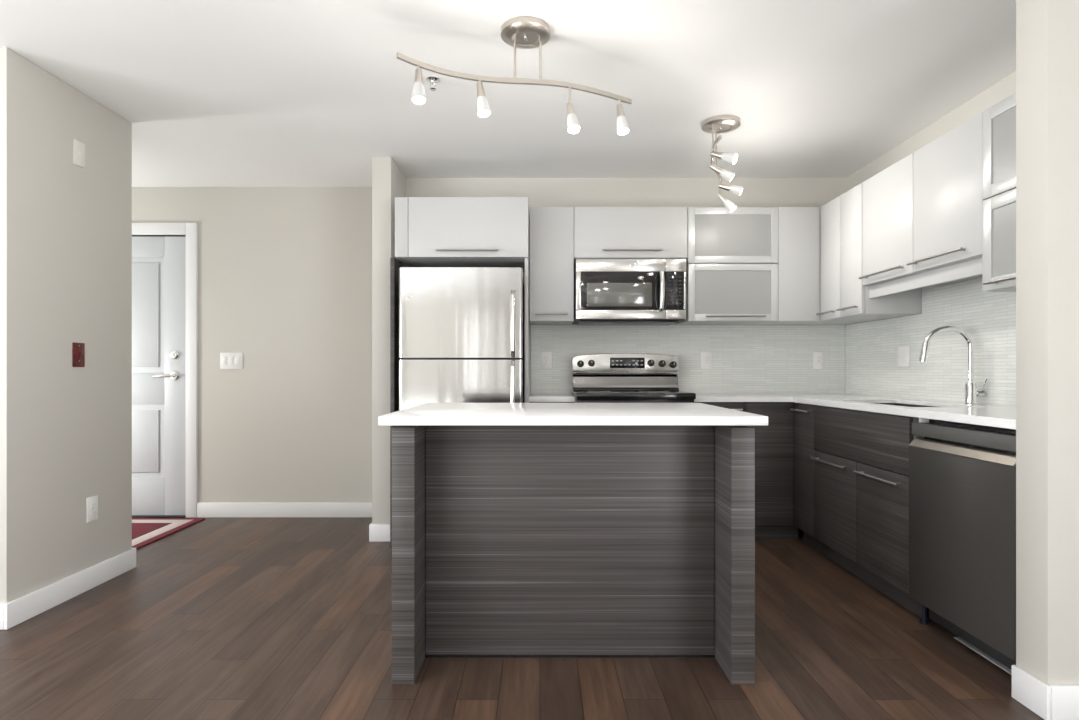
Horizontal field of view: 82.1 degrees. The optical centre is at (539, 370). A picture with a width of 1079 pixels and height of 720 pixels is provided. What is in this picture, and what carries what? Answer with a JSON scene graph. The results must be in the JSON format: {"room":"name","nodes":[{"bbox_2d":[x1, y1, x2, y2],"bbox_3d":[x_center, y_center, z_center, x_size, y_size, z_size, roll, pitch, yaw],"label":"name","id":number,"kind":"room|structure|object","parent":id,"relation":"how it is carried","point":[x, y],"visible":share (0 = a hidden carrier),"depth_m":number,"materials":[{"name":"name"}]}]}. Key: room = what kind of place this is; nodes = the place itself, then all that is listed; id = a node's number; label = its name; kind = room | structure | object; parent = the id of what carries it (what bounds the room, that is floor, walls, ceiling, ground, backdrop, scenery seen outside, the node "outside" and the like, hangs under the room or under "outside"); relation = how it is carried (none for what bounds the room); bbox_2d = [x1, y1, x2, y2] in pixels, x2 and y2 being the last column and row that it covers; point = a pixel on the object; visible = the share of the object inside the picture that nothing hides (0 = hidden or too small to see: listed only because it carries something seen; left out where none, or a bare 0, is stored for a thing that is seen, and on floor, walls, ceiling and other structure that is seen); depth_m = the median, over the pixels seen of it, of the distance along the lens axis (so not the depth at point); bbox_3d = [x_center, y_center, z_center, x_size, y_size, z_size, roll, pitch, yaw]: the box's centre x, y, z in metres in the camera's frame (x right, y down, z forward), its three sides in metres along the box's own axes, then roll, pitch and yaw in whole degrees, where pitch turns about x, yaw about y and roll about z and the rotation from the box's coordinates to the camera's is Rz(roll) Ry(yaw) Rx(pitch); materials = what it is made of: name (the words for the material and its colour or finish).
{"room":"kitchen","nodes":[
{"label":"kitchen","id":0,"kind":"room"},
{"bbox_2d":[0,47,131,602],"bbox_3d":[-3.268,-0.140,3.000,2.063,2.440,0.800,0,0,0],"label":"wall","id":1,"kind":"structure","parent":0,"point":[66,226],"depth_m":2.89,"materials":[{"name":"grey paint"}]},
{"bbox_2d":[0,548,135,629],"bbox_3d":[-3.261,1.026,3.000,2.078,0.108,0.830,0,0,0],"label":"baseboard","id":2,"kind":"structure","parent":1,"relation":"attached to","point":[17,611],"depth_m":2.89,"materials":[{"name":"white paint"}]},
{"bbox_2d":[73,139,84,167],"bbox_3d":[-2.232,-1.053,3.005,0.008,0.118,0.072,0,0,0],"label":"wall jack plate","id":3,"kind":"object","parent":1,"relation":"attached to","point":[78,147],"visible":1,"depth_m":3.00,"materials":[{"name":"white plastic"}]},
{"bbox_2d":[73,342,84,366],"bbox_3d":[-2.230,-0.078,3.002,0.014,0.118,0.075,0,0,0],"label":"light switch","id":4,"kind":"object","parent":1,"relation":"attached to","point":[78,348],"visible":1,"depth_m":3.00,"materials":[{"name":"red plastic"}]},
{"bbox_2d":[86,495,97,522],"bbox_3d":[-2.232,0.687,3.092,0.008,0.122,0.075,0,0,0],"label":"power outlet","id":5,"kind":"object","parent":1,"relation":"attached to","point":[91,502],"visible":1,"depth_m":3.08,"materials":[{"name":"white plastic"}]},
{"bbox_2d":[132,187,371,502],"bbox_3d":[-2.623,-0.140,4.652,3.355,2.440,0.137,0,0,0],"label":"wall","id":6,"kind":"structure","parent":0,"point":[285,273],"depth_m":4.58,"materials":[{"name":"grey paint"}]},
{"bbox_2d":[132,237,185,514],"bbox_3d":[-3.050,0.036,4.581,0.868,2.064,0.106,0,0,0],"label":"door","id":7,"kind":"structure","parent":6,"relation":"in","point":[158,263],"depth_m":4.59,"materials":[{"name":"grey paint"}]},
{"bbox_2d":[132,223,197,517],"bbox_3d":[-3.050,-0.006,4.589,1.040,2.172,0.048,0,0,0],"label":"door frame","id":8,"kind":"structure","parent":6,"relation":"attached to","point":[190,230],"depth_m":4.57,"materials":[{"name":"white paint"}]},
{"bbox_2d":[220,353,242,368],"bbox_3d":[-2.280,-0.075,4.578,0.166,0.122,0.008,0,0,0],"label":"light switch","id":9,"kind":"object","parent":6,"relation":"attached to","point":[227,360],"visible":1,"depth_m":4.58,"materials":[{"name":"white plastic"}]},
{"bbox_2d":[197,503,371,516],"bbox_3d":[-1.798,1.026,4.575,1.463,0.108,0.015,0,0,0],"label":"baseboard","id":10,"kind":"structure","parent":6,"relation":"attached to","point":[203,509],"depth_m":4.57,"materials":[{"name":"white paint"}]},
{"bbox_2d":[372,157,405,523],"bbox_3d":[-1.006,-0.140,4.258,0.121,2.440,0.649,0,0,0],"label":"wall","id":11,"kind":"structure","parent":0,"point":[388,182],"depth_m":3.93,"materials":[{"name":"grey paint"}]},
{"bbox_2d":[369,523,389,541],"bbox_3d":[-1.006,1.026,4.244,0.151,0.108,0.649,0,0,0],"label":"baseboard","id":12,"kind":"structure","parent":11,"relation":"attached to","point":[377,532],"depth_m":3.92,"materials":[{"name":"white paint"}]},
{"bbox_2d":[0,0,1015,186],"bbox_3d":[-0.450,-1.400,0.425,7.900,0.080,8.650,0,0,0],"label":"ceiling","id":13,"kind":"structure","parent":0,"point":[212,93],"depth_m":2.87,"materials":[{"name":"white paint"}]},
{"bbox_2d":[426,76,439,90],"bbox_3d":[-0.499,-1.334,2.885,0.062,0.050,0.062,0,0,0],"label":"sprinkler","id":14,"kind":"object","parent":13,"relation":"attached to","point":[432,79],"visible":1,"depth_m":2.88,"materials":[{"name":"silver metal"}]},
{"bbox_2d":[396,16,631,134],"bbox_3d":[-0.064,-1.160,2.473,0.993,0.399,0.198,0,0,-14],"label":"track light","id":15,"kind":"object","parent":13,"relation":"attached to","point":[522,32],"visible":1,"depth_m":2.46,"materials":[{"name":"silver metal"}]},
{"bbox_2d":[701,115,742,211],"bbox_3d":[0.976,-1.156,3.353,0.210,0.408,0.859,0,0,21],"label":"track light","id":16,"kind":"object","parent":13,"relation":"attached to","point":[718,124],"visible":1,"depth_m":3.33,"materials":[{"name":"silver metal"}]},
{"bbox_2d":[0,517,1043,719],"bbox_3d":[-0.450,1.120,0.425,7.900,0.080,8.650,0,0,0],"label":"floor","id":17,"kind":"structure","parent":0,"point":[215,618],"depth_m":2.35,"materials":[{"name":"brown wood"}]},
{"bbox_2d":[132,515,185,517],"bbox_3d":[-3.050,1.075,4.583,0.876,0.011,0.060,0,0,0],"label":"threshold","id":18,"kind":"object","parent":17,"relation":"on","point":[133,516],"visible":0.29,"depth_m":4.55,"materials":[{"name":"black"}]},
{"bbox_2d":[132,518,205,549],"bbox_3d":[-3.047,1.074,4.117,1.225,0.010,0.795,0,0,0],"label":"rug","id":19,"kind":"object","parent":17,"relation":"on","point":[145,531],"visible":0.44,"depth_m":4.24,"materials":[{"name":"red fabric"}]},
{"bbox_2d":[390,258,404,546],"bbox_3d":[-0.905,0.193,4.085,0.025,1.774,0.569,0,0,0],"label":"end panel","id":20,"kind":"object","parent":17,"relation":"on","point":[395,264],"visible":0.38,"depth_m":3.80,"materials":[{"name":"laminate"}]},
{"bbox_2d":[399,267,523,410],"bbox_3d":[-0.466,0.233,3.941,0.726,1.694,0.777,0,0,0],"label":"refrigerator","id":21,"kind":"object","parent":17,"relation":"on","point":[461,329],"visible":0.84,"depth_m":3.62,"materials":[{"name":"grey metal"}]},
{"bbox_2d":[525,258,529,402],"bbox_3d":[-0.084,0.193,4.085,0.020,1.774,0.569,0,0,0],"label":"end panel","id":22,"kind":"object","parent":17,"relation":"on","point":[527,273],"visible":0.54,"depth_m":3.80,"materials":[{"name":"grey paint"}]},
{"bbox_2d":[529,402,573,402],"bbox_3d":[0.074,0.638,4.131,0.290,0.884,0.475,0,0,0],"label":"base cabinet","id":23,"kind":"object","parent":17,"relation":"on","point":[529,402],"visible":0.02,"depth_m":3.95,"materials":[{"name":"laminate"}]},
{"bbox_2d":[529,394,574,401],"bbox_3d":[0.074,0.179,4.137,0.292,0.032,0.464,0,0,0],"label":"countertop","id":24,"kind":"structure","parent":23,"relation":"on","point":[532,397],"depth_m":3.90,"materials":[{"name":"white stone"}]},
{"bbox_2d":[392,426,754,683],"bbox_3d":[0.115,0.638,2.550,1.252,0.884,0.830,0,0,0],"label":"kitchen island","id":25,"kind":"object","parent":17,"relation":"on","point":[508,541],"visible":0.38,"depth_m":2.33,"materials":[{"name":"laminate"}]},
{"bbox_2d":[378,403,767,425],"bbox_3d":[0.112,0.168,2.535,1.314,0.031,0.900,0,0,0],"label":"island countertop","id":26,"kind":"structure","parent":25,"relation":"on","point":[427,414],"depth_m":2.13,"materials":[{"name":"white stone"}]},
{"bbox_2d":[572,353,695,402],"bbox_3d":[0.588,0.433,4.051,0.735,1.113,0.614,0,0,0],"label":"range","id":27,"kind":"object","parent":17,"relation":"on","point":[611,377],"visible":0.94,"depth_m":4.26,"materials":[{"name":"silver metal"}]},
{"bbox_2d":[574,398,693,402],"bbox_3d":[0.588,0.583,4.051,0.731,0.815,0.614,0,0,0],"label":"oven","id":28,"kind":"object","parent":27,"relation":"in","point":[577,400],"depth_m":3.83,"materials":[{"name":"black glass"}]},
{"bbox_2d":[572,391,695,398],"bbox_3d":[0.588,0.155,4.045,0.733,0.040,0.510,0,0,0],"label":"cooktop","id":29,"kind":"object","parent":27,"relation":"in","point":[577,394],"depth_m":3.79,"materials":[{"name":"black glass"}]},
{"bbox_2d":[694,402,745,411],"bbox_3d":[1.131,0.638,4.131,0.347,0.884,0.475,0,0,0],"label":"base cabinet","id":30,"kind":"object","parent":17,"relation":"on","point":[740,406],"visible":0.16,"depth_m":3.93,"materials":[{"name":"laminate"}]},
{"bbox_2d":[694,394,1015,428],"bbox_3d":[1.556,0.179,3.213,1.198,0.032,2.312,0,0,0],"label":"countertop","id":31,"kind":"structure","parent":30,"relation":"on","point":[980,414],"depth_m":3.05,"materials":[{"name":"white stone"}]},
{"bbox_2d":[875,403,933,406],"bbox_3d":[1.850,0.281,3.160,0.332,0.198,0.712,0,0,0],"label":"sink","id":32,"kind":"object","parent":31,"relation":"in","point":[896,404],"visible":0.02,"depth_m":3.42,"materials":[{"name":"silver metal"}]},
{"bbox_2d":[919,326,987,404],"bbox_3d":[1.993,-0.028,3.006,0.295,0.381,0.073,0,0,10],"label":"kitchen faucet","id":33,"kind":"object","parent":31,"relation":"on","point":[971,392],"visible":1,"depth_m":2.99,"materials":[{"name":"silver metal"}]},
{"bbox_2d":[745,402,797,538],"bbox_3d":[1.483,0.638,4.149,0.354,0.884,0.439,0,0,0],"label":"base cabinet","id":34,"kind":"object","parent":17,"relation":"on","point":[774,442],"visible":0.68,"depth_m":3.93,"materials":[{"name":"laminate"}]},
{"bbox_2d":[790,403,823,554],"bbox_3d":[1.864,0.638,3.787,0.582,0.884,0.282,0,0,0],"label":"base cabinet","id":35,"kind":"object","parent":17,"relation":"on","point":[804,449],"visible":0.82,"depth_m":3.77,"materials":[{"name":"grey wood"}]},
{"bbox_2d":[810,405,923,617],"bbox_3d":[1.864,0.638,3.171,0.582,0.884,0.942,0,0,0],"label":"base cabinet","id":36,"kind":"object","parent":17,"relation":"on","point":[861,458],"visible":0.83,"depth_m":3.08,"materials":[{"name":"grey wood"}]},
{"bbox_2d":[909,418,1015,674],"bbox_3d":[1.866,0.638,2.381,0.548,0.884,0.598,0,0,0],"label":"dishwasher","id":37,"kind":"object","parent":17,"relation":"on","point":[962,476],"visible":0.66,"depth_m":2.33,"materials":[{"name":"grey metal"}]},
{"bbox_2d":[924,419,1015,454],"bbox_3d":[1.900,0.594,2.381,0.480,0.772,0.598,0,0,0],"label":"control panel","id":38,"kind":"object","parent":37,"relation":"in","point":[956,424],"depth_m":2.37,"materials":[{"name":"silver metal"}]},
{"bbox_2d":[406,178,845,402],"bbox_3d":[0.606,-0.140,4.545,3.101,2.440,0.350,0,0,0],"label":"wall","id":39,"kind":"structure","parent":0,"point":[540,192],"depth_m":4.37,"materials":[{"name":"grey paint"}]},
{"bbox_2d":[395,197,529,271],"bbox_3d":[-0.479,-0.877,4.056,0.813,0.365,0.625,0,0,0],"label":"upper cabinet","id":40,"kind":"object","parent":39,"relation":"attached to","point":[429,231],"visible":0.95,"depth_m":3.78,"materials":[{"name":"grey plastic"}]},
{"bbox_2d":[530,207,573,324],"bbox_3d":[0.075,-0.692,4.171,0.288,0.737,0.395,0,0,0],"label":"upper cabinet","id":41,"kind":"object","parent":39,"relation":"attached to","point":[551,228],"visible":1,"depth_m":4.01,"materials":[{"name":"grey plastic"}]},
{"bbox_2d":[574,207,686,260],"bbox_3d":[0.587,-0.895,4.171,0.734,0.329,0.395,0,0,0],"label":"upper cabinet","id":42,"kind":"object","parent":39,"relation":"attached to","point":[599,232],"visible":0.91,"depth_m":4.01,"materials":[{"name":"grey plastic"}]},
{"bbox_2d":[572,259,685,324],"bbox_3d":[0.582,-0.519,4.138,0.713,0.404,0.444,0,0,0],"label":"microwave","id":43,"kind":"object","parent":42,"relation":"attached to","point":[606,291],"visible":0.99,"depth_m":3.97,"materials":[{"name":"grey metal"}]},
{"bbox_2d":[531,325,844,393],"bbox_3d":[1.040,-0.080,4.365,2.212,0.484,0.008,0,0,0],"label":"tile backsplash","id":44,"kind":"structure","parent":39,"relation":"attached to","point":[746,359],"depth_m":4.36,"materials":[{"name":"white tile"}]},
{"bbox_2d":[541,352,551,368],"bbox_3d":[0.044,-0.075,4.356,0.074,0.120,0.008,0,0,0],"label":"power outlet","id":45,"kind":"object","parent":44,"relation":"attached to","point":[546,357],"visible":1,"depth_m":4.36,"materials":[{"name":"white plastic"}]},
{"bbox_2d":[701,352,711,368],"bbox_3d":[1.169,-0.075,4.356,0.074,0.120,0.008,0,0,0],"label":"power outlet","id":46,"kind":"object","parent":44,"relation":"attached to","point":[706,357],"visible":1,"depth_m":4.36,"materials":[{"name":"white plastic"}]},
{"bbox_2d":[813,352,823,368],"bbox_3d":[1.957,-0.074,4.356,0.074,0.120,0.008,0,0,0],"label":"power outlet","id":47,"kind":"object","parent":44,"relation":"attached to","point":[818,357],"visible":1,"depth_m":4.36,"materials":[{"name":"white plastic"}]},
{"bbox_2d":[676,207,777,324],"bbox_3d":[1.249,-0.692,4.171,0.584,0.737,0.395,0,0,0],"label":"upper cabinet","id":48,"kind":"object","parent":39,"relation":"attached to","point":[732,259],"visible":0.98,"depth_m":4.02,"materials":[{"name":"white glass"}]},
{"bbox_2d":[762,207,868,324],"bbox_3d":[1.844,-0.692,4.189,0.604,0.737,0.359,0,0,0],"label":"upper cabinet","id":49,"kind":"object","parent":39,"relation":"attached to","point":[798,263],"visible":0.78,"depth_m":4.01,"materials":[{"name":"grey plastic"}]},
{"bbox_2d":[846,71,1015,406],"bbox_3d":[2.218,-0.140,3.387,0.124,2.440,2.666,0,0,0],"label":"wall","id":50,"kind":"structure","parent":0,"point":[1006,87],"depth_m":3.35,"materials":[{"name":"grey paint"}]},
{"bbox_2d":[816,183,921,320],"bbox_3d":[1.965,-0.692,3.749,0.380,0.737,0.519,0,0,0],"label":"upper cabinet","id":51,"kind":"object","parent":50,"relation":"attached to","point":[843,297],"visible":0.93,"depth_m":3.66,"materials":[{"name":"grey paint"}]},
{"bbox_2d":[859,113,983,298],"bbox_3d":[1.965,-0.734,3.012,0.380,0.653,0.949,0,0,0],"label":"upper cabinet","id":52,"kind":"object","parent":50,"relation":"attached to","point":[922,213],"visible":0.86,"depth_m":2.91,"materials":[{"name":"grey paint"}]},
{"bbox_2d":[932,275,981,285],"bbox_3d":[2.098,-0.463,2.960,0.095,0.028,0.680,0,0,0],"label":"light","id":53,"kind":"object","parent":52,"relation":"attached to","point":[978,276],"visible":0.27,"depth_m":3.08,"materials":[{"name":"white plastic"}]},
{"bbox_2d":[845,278,1015,406],"bbox_3d":[2.151,-0.156,3.208,0.008,0.636,2.304,0,0,0],"label":"tile backsplash","id":54,"kind":"structure","parent":50,"relation":"attached to","point":[989,318],"depth_m":3.30,"materials":[{"name":"white tile"}]},
{"bbox_2d":[898,346,909,366],"bbox_3d":[2.142,-0.086,3.655,0.008,0.120,0.116,0,0,0],"label":"light switch","id":55,"kind":"object","parent":54,"relation":"attached to","point":[903,351],"visible":1,"depth_m":3.64,"materials":[{"name":"white plastic"}]},
{"bbox_2d":[982,92,1015,291],"bbox_3d":[1.963,-0.692,2.297,0.384,0.737,0.474,0,0,0],"label":"upper cabinet","id":56,"kind":"object","parent":50,"relation":"attached to","point":[999,120],"visible":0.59,"depth_m":2.45,"materials":[{"name":"grey paint"}]},
{"bbox_2d":[1016,0,1078,684],"bbox_3d":[2.487,-0.140,1.988,1.825,2.440,0.131,0,0,0],"label":"wall pillar","id":57,"kind":"structure","parent":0,"point":[1047,31],"depth_m":1.92,"materials":[{"name":"grey paint"}]},
{"bbox_2d":[1012,665,1078,719],"bbox_3d":[2.480,1.026,1.981,1.840,0.108,0.146,0,0,0],"label":"baseboard","id":58,"kind":"structure","parent":57,"relation":"attached to","point":[1050,702],"depth_m":1.92,"materials":[{"name":"white paint"}]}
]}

